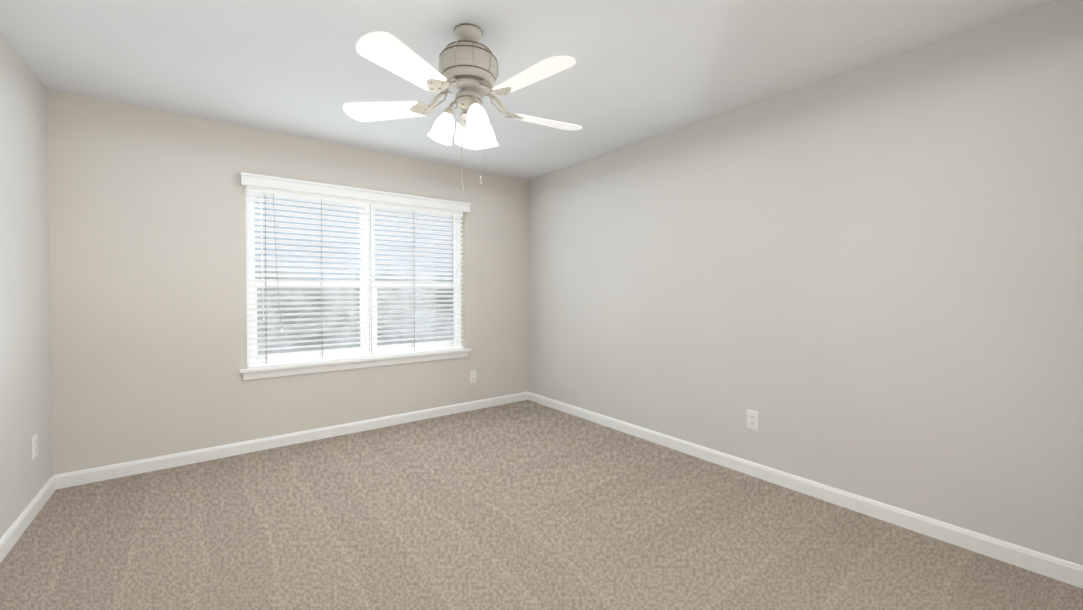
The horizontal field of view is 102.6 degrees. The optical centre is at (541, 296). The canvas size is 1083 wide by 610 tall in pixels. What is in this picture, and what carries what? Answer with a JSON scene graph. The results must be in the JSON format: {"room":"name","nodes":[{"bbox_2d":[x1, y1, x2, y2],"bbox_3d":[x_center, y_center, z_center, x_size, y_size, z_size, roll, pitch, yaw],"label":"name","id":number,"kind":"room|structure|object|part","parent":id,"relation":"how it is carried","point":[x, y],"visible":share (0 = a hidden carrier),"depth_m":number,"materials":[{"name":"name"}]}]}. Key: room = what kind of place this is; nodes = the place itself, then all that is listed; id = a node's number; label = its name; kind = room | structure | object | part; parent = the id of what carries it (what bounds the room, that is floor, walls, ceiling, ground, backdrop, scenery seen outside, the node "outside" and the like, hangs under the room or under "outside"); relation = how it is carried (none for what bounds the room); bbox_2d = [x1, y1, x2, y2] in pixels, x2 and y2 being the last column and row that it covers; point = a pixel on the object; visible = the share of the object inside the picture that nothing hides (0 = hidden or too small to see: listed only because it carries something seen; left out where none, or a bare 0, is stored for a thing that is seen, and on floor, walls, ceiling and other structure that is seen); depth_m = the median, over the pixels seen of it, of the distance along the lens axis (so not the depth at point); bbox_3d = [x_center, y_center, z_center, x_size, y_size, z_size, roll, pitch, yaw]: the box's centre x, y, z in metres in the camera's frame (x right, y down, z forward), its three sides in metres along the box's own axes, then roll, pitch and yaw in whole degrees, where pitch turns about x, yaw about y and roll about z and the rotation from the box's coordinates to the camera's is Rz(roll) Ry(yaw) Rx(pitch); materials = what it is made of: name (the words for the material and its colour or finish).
{"room":"empty bedroom","nodes":[
{"label":"empty bedroom","id":0,"kind":"room"},
{"bbox_2d":[0,30,52,537],"bbox_3d":[-1.949,-0.015,1.039,0.150,2.700,4.950,-1,1,-38],"label":"wall","id":1,"kind":"structure","parent":0,"point":[25,380],"depth_m":2.50,"materials":[{"name":"beige paint"}]},
{"bbox_2d":[0,475,55,562],"bbox_3d":[-1.884,1.285,1.109,0.015,0.098,4.650,-1,1,-38],"label":"baseboard","id":2,"kind":"structure","parent":1,"relation":"attached to","point":[11,536],"depth_m":2.45,"materials":[{"name":"white wood"}]},
{"bbox_2d":[32,433,37,459],"bbox_3d":[-3.070,0.905,2.632,0.008,0.139,0.085,-1,1,-38],"label":"outlet","id":3,"kind":"object","parent":1,"relation":"attached to","point":[34,447],"visible":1,"depth_m":2.62,"materials":[{"name":"white plastic"}]},
{"bbox_2d":[46,89,527,474],"bbox_3d":[-1.786,-0.063,4.198,3.974,2.700,0.150,-1,1,-38],"label":"wall","id":4,"kind":"structure","parent":0,"point":[147,258],"depth_m":3.38,"materials":[{"name":"beige paint"}]},
{"bbox_2d":[54,392,527,488],"bbox_3d":[-1.735,1.238,4.152,3.974,0.098,0.015,-1,1,-38],"label":"baseboard","id":5,"kind":"structure","parent":4,"relation":"attached to","point":[84,476],"depth_m":3.65,"materials":[{"name":"white wood"}]},
{"bbox_2d":[245,186,460,366],"bbox_3d":[-1.722,-0.180,4.301,2.010,1.530,0.082,-1,1,-38],"label":"window unit","id":6,"kind":"structure","parent":4,"relation":"in","point":[361,314],"depth_m":4.25,"materials":[{"name":"white plastic"}]},
{"bbox_2d":[240,172,470,367],"bbox_3d":[-1.649,-0.218,4.207,2.080,1.601,0.153,-1,1,-38],"label":"window blind","id":7,"kind":"object","parent":6,"relation":"attached to","point":[265,186],"visible":1,"depth_m":4.09,"materials":[{"name":"white plastic"}]},
{"bbox_2d":[239,348,470,379],"bbox_3d":[-1.661,0.632,4.236,2.120,0.092,0.130,-1,1,-38],"label":"window sill","id":8,"kind":"structure","parent":4,"relation":"attached to","point":[250,373],"depth_m":4.06,"materials":[{"name":"white wood"}]},
{"bbox_2d":[470,370,475,382],"bbox_3d":[-0.772,0.901,4.896,0.085,0.139,0.008,-1,1,-38],"label":"outlet","id":9,"kind":"object","parent":4,"relation":"attached to","point":[473,376],"visible":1,"depth_m":4.89,"materials":[{"name":"white plastic"}]},
{"bbox_2d":[0,0,1054,179],"bbox_3d":[-0.318,-1.434,2.278,4.274,0.100,4.950,-1,1,-38],"label":"ceiling","id":10,"kind":"structure","parent":0,"point":[638,71],"depth_m":2.50,"materials":[{"name":"white paint"}]},
{"bbox_2d":[343,23,581,190],"bbox_3d":[-0.341,-0.963,2.263,1.309,0.843,1.307,-1,1,-38],"label":"ceiling fan","id":11,"kind":"object","parent":10,"relation":"hanging from","point":[466,75],"visible":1,"depth_m":2.17,"materials":[{"name":"beige metal"}]},
{"bbox_3d":[-0.380,-1.219,2.265,0.310,0.330,0.300,-1,1,-38],"label":"motor","id":12,"kind":"part","parent":11,"relation":"part of","materials":[{"name":"beige metal"}]},
{"bbox_2d":[0,400,1082,609],"bbox_3d":[-0.318,1.365,2.321,4.274,0.100,4.950,-1,1,-38],"label":"floor","id":13,"kind":"structure","parent":0,"point":[526,505],"depth_m":2.36,"materials":[{"name":"carpet"}]},
{"bbox_2d":[528,0,1082,565],"bbox_3d":[1.314,-0.054,3.561,0.150,2.700,4.950,-1,1,-38],"label":"wall","id":14,"kind":"structure","parent":0,"point":[866,280],"depth_m":2.61,"materials":[{"name":"beige paint"}]},
{"bbox_2d":[747,409,758,430],"bbox_3d":[1.535,0.897,3.159,0.008,0.139,0.085,-1,1,-38],"label":"outlet","id":15,"kind":"object","parent":14,"relation":"attached to","point":[752,420],"visible":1,"depth_m":3.15,"materials":[{"name":"white plastic"}]},
{"bbox_2d":[528,392,1082,588],"bbox_3d":[1.248,1.248,3.530,0.015,0.098,4.650,-1,1,-38],"label":"baseboard","id":16,"kind":"structure","parent":14,"relation":"attached to","point":[1065,571],"depth_m":2.61,"materials":[{"name":"white wood"}]},
{"label":"outside","id":17,"kind":"structure","parent":0,"visible":0},
{"bbox_2d":[254,196,452,354],"bbox_3d":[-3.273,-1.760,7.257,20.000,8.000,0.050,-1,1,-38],"label":"window glass","id":18,"kind":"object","parent":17,"point":[334,310],"depth_m":7.21,"materials":[{"name":"clear glass"}]}
]}

